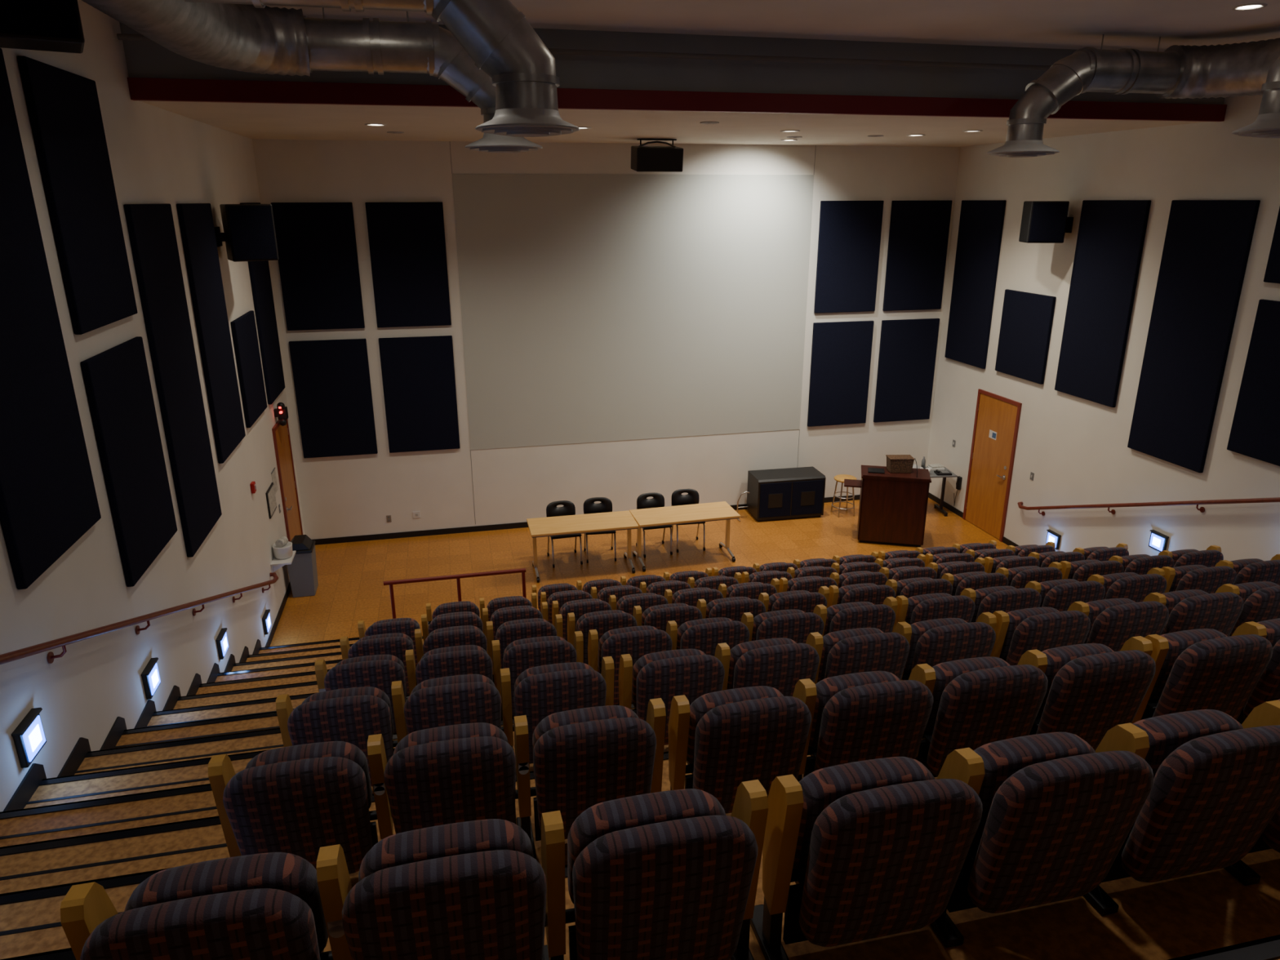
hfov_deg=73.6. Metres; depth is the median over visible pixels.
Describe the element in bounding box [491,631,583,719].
seat
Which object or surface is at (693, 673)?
seat
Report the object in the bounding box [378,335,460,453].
acoustic panel
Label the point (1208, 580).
seat
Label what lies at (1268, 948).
stairs
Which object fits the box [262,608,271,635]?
step light
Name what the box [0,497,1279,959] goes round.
floor
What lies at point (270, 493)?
framed notice
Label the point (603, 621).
seat
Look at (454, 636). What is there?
seat
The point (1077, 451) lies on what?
wall
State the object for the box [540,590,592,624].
seat
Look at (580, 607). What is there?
seat
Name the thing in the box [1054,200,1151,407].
acoustic panel
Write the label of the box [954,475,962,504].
wall telephone
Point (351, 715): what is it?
seat
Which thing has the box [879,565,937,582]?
seat
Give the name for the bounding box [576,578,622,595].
seat
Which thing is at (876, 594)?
seat
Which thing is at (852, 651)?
seat
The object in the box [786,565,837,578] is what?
seat
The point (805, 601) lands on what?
seat
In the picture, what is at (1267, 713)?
seat
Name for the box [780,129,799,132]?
recessed light
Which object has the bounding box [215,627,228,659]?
step light
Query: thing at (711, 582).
seat
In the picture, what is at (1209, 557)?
seat
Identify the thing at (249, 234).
wall speaker
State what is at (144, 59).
ceiling bulkhead
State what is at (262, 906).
seat
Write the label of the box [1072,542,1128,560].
seat
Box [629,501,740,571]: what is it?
folding table
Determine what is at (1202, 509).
handrail
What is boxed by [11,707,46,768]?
step light
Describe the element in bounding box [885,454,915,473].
woven basket
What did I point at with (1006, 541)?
baseboard
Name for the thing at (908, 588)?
seat
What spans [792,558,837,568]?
seat
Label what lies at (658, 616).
seat
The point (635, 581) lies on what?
seat
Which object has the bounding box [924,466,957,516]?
side table
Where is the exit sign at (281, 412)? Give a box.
[273,402,288,426]
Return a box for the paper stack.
[926,463,944,470]
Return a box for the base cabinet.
[746,466,826,521]
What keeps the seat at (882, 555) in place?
on the floor
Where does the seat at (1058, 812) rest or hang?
on the floor
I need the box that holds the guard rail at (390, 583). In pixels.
[383,568,526,618]
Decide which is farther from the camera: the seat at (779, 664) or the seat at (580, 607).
the seat at (580, 607)
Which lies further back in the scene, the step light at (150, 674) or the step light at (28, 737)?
the step light at (150, 674)
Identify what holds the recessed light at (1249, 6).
in the ceiling at (1075, 24)
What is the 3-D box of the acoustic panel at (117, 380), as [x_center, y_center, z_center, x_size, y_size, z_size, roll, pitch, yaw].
[-3.695,-0.171,6.261,0.049,1.591,1.107,-4,19,-12]
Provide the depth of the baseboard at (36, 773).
5.58 m
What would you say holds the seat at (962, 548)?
on the floor
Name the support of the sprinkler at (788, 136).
attached to the ceiling at (264, 121)
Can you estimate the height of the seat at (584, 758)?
0.675 m
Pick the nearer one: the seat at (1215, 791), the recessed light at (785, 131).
the seat at (1215, 791)
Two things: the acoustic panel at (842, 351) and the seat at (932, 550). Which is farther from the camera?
the acoustic panel at (842, 351)
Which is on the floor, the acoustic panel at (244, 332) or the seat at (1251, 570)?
the seat at (1251, 570)
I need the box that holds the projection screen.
[452,173,813,449]
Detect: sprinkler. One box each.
[386,131,404,133]
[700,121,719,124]
[786,136,802,137]
[867,135,883,137]
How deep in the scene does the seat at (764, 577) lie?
9.50 m
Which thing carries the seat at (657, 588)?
on the floor
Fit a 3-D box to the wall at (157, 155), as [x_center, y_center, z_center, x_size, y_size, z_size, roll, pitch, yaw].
[-3.557,0.023,5.089,0.200,7.150,15.400,-4,19,-12]
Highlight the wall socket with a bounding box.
[386,515,391,522]
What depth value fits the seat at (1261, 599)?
5.34 m
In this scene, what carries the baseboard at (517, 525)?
attached to the wall at (344, 495)
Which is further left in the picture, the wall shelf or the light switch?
the wall shelf
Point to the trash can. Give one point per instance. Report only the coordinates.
(302, 571)
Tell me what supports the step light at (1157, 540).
attached to the wall at (1077, 451)
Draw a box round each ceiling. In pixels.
[138,100,1204,146]
[265,0,1279,51]
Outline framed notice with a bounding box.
[265,482,276,519]
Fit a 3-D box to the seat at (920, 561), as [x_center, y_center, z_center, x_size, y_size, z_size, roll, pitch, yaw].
[3.039,1.187,10.082,0.605,0.675,0.377,-4,19,-12]
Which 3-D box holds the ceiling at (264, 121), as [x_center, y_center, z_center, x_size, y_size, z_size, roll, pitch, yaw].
[0.497,-4.228,10.170,10.451,0.150,4.810,-4,19,-12]
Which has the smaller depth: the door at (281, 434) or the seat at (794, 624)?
the seat at (794, 624)
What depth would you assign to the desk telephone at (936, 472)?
14.03 m
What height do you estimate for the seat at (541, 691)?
0.675 m
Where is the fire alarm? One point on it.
(253, 486)
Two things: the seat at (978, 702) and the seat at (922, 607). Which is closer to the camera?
the seat at (978, 702)
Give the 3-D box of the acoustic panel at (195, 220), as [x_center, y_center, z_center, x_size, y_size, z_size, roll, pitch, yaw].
[-4.315,-1.504,8.681,0.049,2.476,1.091,-4,19,-12]
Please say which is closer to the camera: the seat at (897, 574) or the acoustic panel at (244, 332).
the seat at (897, 574)
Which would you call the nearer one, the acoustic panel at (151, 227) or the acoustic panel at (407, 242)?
the acoustic panel at (151, 227)
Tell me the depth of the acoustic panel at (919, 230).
13.86 m
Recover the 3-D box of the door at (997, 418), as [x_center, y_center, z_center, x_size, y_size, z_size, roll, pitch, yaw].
[5.433,-0.238,13.317,0.074,2.180,1.040,-4,19,-12]
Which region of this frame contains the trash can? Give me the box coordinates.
[286,534,318,597]
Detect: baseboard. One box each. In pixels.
[3,582,291,811]
[311,494,859,545]
[928,492,1019,546]
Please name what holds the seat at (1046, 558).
on the floor
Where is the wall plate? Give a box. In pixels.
[413,511,420,518]
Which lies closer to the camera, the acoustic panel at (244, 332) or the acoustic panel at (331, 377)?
the acoustic panel at (244, 332)
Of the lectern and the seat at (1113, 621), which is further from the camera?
the lectern
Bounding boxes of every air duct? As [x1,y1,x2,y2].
[81,0,580,153]
[986,34,1279,157]
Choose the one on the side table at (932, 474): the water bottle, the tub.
the water bottle
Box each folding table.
[526,510,638,582]
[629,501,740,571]
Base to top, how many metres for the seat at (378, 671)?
0.675 m
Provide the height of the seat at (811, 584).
0.675 m
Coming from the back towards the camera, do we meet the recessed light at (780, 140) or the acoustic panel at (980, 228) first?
the acoustic panel at (980, 228)
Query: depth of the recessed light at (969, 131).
10.22 m
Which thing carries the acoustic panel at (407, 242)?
attached to the wall at (344, 495)
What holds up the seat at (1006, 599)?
on the floor
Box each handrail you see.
[0,572,278,664]
[1017,497,1279,515]
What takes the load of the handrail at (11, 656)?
attached to the wall at (157, 155)
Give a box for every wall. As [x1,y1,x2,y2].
[0,0,305,812]
[252,138,959,539]
[926,94,1279,560]
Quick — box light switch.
[1030,471,1034,480]
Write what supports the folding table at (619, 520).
on the floor
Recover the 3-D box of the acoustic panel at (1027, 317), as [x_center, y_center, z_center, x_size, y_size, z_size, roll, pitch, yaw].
[5.524,-2.078,12.322,0.049,1.209,1.069,-4,19,-12]
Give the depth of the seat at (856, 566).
9.73 m
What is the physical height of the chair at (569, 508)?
0.834 m
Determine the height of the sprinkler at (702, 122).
0.015 m
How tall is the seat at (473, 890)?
0.675 m
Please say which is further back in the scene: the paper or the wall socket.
the paper
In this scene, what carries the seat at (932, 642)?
on the floor
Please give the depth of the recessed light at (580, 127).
9.59 m
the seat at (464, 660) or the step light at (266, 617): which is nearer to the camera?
the seat at (464, 660)
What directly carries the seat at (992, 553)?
on the floor
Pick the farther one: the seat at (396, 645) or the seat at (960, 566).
the seat at (960, 566)
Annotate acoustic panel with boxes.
[0,48,101,589]
[17,55,137,334]
[80,336,177,586]
[124,204,222,557]
[176,203,245,463]
[230,310,266,427]
[240,202,284,404]
[271,202,364,330]
[288,338,377,457]
[364,201,451,327]
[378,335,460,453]
[807,320,874,426]
[813,200,884,313]
[873,318,939,422]
[882,200,952,311]
[944,200,1006,368]
[995,288,1056,384]
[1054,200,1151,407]
[1127,200,1260,472]
[1226,299,1279,466]
[1263,207,1279,283]
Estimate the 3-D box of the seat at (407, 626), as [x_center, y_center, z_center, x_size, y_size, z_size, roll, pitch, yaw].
[-2.237,1.529,7.764,0.562,0.675,0.377,-4,19,-12]
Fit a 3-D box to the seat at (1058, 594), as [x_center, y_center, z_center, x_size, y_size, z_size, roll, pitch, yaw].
[3.203,1.038,6.577,0.562,0.675,0.377,-4,19,-12]
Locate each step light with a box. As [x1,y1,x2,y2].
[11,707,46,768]
[140,657,160,699]
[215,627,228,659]
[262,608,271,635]
[1045,529,1061,549]
[1148,529,1168,551]
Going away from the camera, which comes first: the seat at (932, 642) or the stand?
the seat at (932, 642)
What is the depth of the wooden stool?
14.20 m
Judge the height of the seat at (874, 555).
0.675 m
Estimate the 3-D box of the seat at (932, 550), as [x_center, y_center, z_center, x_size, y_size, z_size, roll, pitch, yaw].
[3.935,1.166,11.455,0.562,0.675,0.377,-4,19,-12]
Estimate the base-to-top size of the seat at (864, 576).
0.675 m
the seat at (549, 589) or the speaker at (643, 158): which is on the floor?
the seat at (549, 589)
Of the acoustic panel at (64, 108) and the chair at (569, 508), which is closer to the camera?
the acoustic panel at (64, 108)
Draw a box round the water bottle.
[920,456,925,468]
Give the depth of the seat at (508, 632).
6.64 m
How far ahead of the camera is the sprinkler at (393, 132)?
10.21 m
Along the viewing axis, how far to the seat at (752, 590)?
8.24 m
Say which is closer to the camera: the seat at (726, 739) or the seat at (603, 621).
the seat at (726, 739)
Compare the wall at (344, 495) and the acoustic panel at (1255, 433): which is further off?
the wall at (344, 495)
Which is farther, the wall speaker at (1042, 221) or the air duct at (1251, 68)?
the wall speaker at (1042, 221)
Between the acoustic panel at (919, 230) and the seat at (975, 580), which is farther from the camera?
the acoustic panel at (919, 230)
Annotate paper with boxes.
[912,463,923,468]
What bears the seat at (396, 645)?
on the floor
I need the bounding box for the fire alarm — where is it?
[249,481,257,493]
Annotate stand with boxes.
[737,491,750,521]
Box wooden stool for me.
[830,474,857,517]
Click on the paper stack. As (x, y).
(936, 466)
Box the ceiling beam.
[127,77,1226,121]
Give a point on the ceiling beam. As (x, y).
(146, 89)
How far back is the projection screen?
13.13 m
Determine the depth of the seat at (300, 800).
3.07 m
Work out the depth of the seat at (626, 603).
8.00 m
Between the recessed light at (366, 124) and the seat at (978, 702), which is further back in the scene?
the recessed light at (366, 124)
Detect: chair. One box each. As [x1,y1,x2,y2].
[546,500,582,568]
[583,497,616,563]
[635,492,672,557]
[671,488,705,552]
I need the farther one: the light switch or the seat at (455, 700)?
the light switch
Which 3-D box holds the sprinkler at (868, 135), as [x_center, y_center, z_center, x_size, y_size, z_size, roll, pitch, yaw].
[3.038,-4.433,11.040,0.200,0.015,0.200,-4,19,-12]
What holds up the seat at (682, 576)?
on the floor
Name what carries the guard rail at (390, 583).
on the floor
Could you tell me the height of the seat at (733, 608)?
0.675 m
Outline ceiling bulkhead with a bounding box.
[119,22,1224,104]
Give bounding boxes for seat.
[60,852,333,959]
[208,741,377,874]
[275,686,397,786]
[315,654,407,733]
[316,818,546,959]
[339,632,415,695]
[357,617,420,668]
[367,722,518,839]
[391,674,503,742]
[405,644,492,695]
[414,625,486,662]
[421,611,483,641]
[426,600,479,627]
[479,592,537,633]
[482,601,547,653]
[486,613,563,682]
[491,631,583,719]
[500,656,614,764]
[513,697,666,859]
[531,583,577,621]
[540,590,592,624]
[541,779,768,959]
[551,598,611,641]
[567,609,636,672]
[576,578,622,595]
[587,625,672,705]
[591,585,642,604]
[608,592,668,615]
[618,648,724,745]
[620,574,666,587]
[632,603,702,631]
[639,580,691,596]
[662,567,711,582]
[664,587,723,607]
[666,617,749,656]
[667,685,811,813]
[687,572,742,590]
[696,596,765,622]
[711,565,756,577]
[714,637,819,696]
[718,577,779,599]
[741,570,792,583]
[741,608,824,643]
[750,756,982,959]
[752,562,797,572]
[758,586,829,612]
[778,576,837,592]
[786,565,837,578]
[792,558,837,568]
[792,671,933,782]
[805,627,909,684]
[813,596,897,636]
[826,582,895,608]
[829,570,887,588]
[831,561,880,574]
[832,551,878,565]
[874,554,925,569]
[878,550,920,560]
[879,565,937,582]
[884,577,952,598]
[892,592,975,631]
[893,612,996,680]
[908,656,1048,777]
[915,546,959,555]
[924,552,974,567]
[927,557,985,578]
[929,731,1153,947]
[941,571,1008,595]
[951,540,996,553]
[960,586,1041,622]
[965,548,1015,561]
[984,555,1039,573]
[990,606,1090,665]
[995,561,1062,588]
[1005,541,1055,556]
[1017,635,1155,751]
[1024,578,1105,611]
[1027,551,1084,567]
[1059,559,1124,581]
[1067,598,1168,651]
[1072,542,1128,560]
[1083,709,1279,915]
[1086,567,1166,602]
[1108,554,1173,574]
[1131,628,1272,724]
[1142,589,1243,636]
[1158,545,1223,567]
[1160,564,1236,593]
[1214,558,1279,585]
[1215,581,1279,636]
[1223,698,1279,885]
[1231,617,1279,724]
[1271,554,1279,559]
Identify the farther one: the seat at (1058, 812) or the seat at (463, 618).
the seat at (463, 618)
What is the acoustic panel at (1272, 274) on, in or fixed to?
attached to the wall at (1077, 451)
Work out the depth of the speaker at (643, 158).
11.47 m
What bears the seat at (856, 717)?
on the floor
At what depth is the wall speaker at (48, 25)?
4.18 m
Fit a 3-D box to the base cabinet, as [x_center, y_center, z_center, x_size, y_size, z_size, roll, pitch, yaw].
[2.423,0.235,14.244,1.150,0.720,0.562,-4,18,-11]
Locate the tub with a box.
[271,536,293,559]
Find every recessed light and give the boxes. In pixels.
[364,123,386,125]
[577,126,591,128]
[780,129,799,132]
[780,139,797,141]
[906,133,924,136]
[962,129,982,132]
[1231,3,1267,10]
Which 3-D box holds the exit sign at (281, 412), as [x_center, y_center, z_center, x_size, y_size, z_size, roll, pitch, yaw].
[-4.814,-0.887,11.471,0.159,0.320,0.160,-4,19,-12]
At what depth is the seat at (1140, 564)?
7.82 m
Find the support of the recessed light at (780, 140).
in the ceiling at (264, 121)
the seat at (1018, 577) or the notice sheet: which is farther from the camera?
the notice sheet
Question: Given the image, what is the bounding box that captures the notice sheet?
[271,466,277,493]
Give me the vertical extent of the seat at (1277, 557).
0.675 m
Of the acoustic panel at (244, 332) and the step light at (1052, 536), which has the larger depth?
the step light at (1052, 536)
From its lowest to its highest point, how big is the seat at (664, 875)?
0.675 m
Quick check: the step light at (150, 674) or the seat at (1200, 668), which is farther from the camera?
the step light at (150, 674)
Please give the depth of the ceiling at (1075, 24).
7.01 m
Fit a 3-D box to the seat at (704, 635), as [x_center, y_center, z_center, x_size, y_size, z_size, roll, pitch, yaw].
[0.463,1.239,5.987,0.562,0.675,0.377,-4,19,-12]
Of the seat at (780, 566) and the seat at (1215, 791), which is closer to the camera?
the seat at (1215, 791)
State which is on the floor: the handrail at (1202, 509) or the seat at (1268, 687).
the seat at (1268, 687)
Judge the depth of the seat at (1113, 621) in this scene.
5.11 m
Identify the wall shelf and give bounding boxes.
[270,551,296,572]
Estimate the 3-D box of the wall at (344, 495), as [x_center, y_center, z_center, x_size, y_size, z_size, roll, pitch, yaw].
[-0.052,-2.657,13.252,10.451,7.150,0.202,-4,19,-12]
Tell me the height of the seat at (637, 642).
0.675 m
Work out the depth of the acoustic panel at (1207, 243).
9.53 m
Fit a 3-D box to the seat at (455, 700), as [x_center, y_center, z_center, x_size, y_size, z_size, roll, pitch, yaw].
[-0.990,1.300,4.493,0.562,0.675,0.377,-4,19,-12]
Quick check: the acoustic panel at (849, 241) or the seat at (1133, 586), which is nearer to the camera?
the seat at (1133, 586)
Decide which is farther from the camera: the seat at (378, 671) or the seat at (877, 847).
the seat at (378, 671)
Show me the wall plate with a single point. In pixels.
(416, 514)
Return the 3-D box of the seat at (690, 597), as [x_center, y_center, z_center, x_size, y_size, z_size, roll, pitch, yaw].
[0.517,1.326,8.358,0.562,0.675,0.377,-4,19,-12]
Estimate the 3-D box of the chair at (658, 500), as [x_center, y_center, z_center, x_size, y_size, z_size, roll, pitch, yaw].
[0.209,0.664,12.767,0.440,0.834,0.507,-5,19,-14]
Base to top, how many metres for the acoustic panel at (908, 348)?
1.728 m
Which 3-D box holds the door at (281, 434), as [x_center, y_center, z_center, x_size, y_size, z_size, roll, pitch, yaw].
[-4.900,0.211,12.040,0.074,2.180,1.010,-4,19,-12]
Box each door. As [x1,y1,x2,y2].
[271,419,302,542]
[962,388,1022,542]
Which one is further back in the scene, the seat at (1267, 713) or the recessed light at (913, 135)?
the recessed light at (913, 135)
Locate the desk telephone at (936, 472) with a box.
[933,469,951,475]
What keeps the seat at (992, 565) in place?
on the floor
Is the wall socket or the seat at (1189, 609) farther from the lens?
the wall socket
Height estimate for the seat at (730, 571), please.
0.675 m
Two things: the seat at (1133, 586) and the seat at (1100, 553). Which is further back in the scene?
the seat at (1100, 553)
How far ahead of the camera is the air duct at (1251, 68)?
7.63 m
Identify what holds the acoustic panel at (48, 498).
attached to the wall at (157, 155)
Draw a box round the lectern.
[844,457,931,546]
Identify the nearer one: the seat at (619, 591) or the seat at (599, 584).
the seat at (619, 591)
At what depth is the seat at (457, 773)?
3.18 m
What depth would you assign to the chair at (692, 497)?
13.04 m
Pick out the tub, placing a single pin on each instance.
(282, 548)
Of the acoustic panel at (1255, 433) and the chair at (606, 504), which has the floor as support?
the chair at (606, 504)
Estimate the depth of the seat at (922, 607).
6.12 m
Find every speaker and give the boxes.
[0,0,84,53]
[213,204,279,262]
[631,138,683,172]
[1018,200,1073,243]
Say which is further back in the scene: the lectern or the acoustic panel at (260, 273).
the lectern
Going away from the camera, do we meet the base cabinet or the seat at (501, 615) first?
the seat at (501, 615)
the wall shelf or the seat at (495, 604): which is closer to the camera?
the seat at (495, 604)
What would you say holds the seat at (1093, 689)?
on the floor
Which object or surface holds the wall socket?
attached to the wall at (344, 495)
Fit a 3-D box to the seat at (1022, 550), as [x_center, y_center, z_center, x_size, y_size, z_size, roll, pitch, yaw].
[4.726,1.062,10.445,0.605,0.675,0.377,-4,19,-12]
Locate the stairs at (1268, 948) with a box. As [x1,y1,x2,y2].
[0,636,1279,959]
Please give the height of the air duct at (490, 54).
1.033 m
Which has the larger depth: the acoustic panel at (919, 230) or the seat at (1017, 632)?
the acoustic panel at (919, 230)
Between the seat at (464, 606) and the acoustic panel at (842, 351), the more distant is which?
the acoustic panel at (842, 351)
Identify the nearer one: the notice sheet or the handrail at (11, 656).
the handrail at (11, 656)
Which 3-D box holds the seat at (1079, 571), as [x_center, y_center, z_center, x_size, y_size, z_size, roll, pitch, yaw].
[4.120,1.016,7.955,0.562,0.675,0.377,-4,19,-12]
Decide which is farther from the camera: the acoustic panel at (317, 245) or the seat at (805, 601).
the acoustic panel at (317, 245)
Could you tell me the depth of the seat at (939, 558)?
9.98 m
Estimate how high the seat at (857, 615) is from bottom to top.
0.675 m

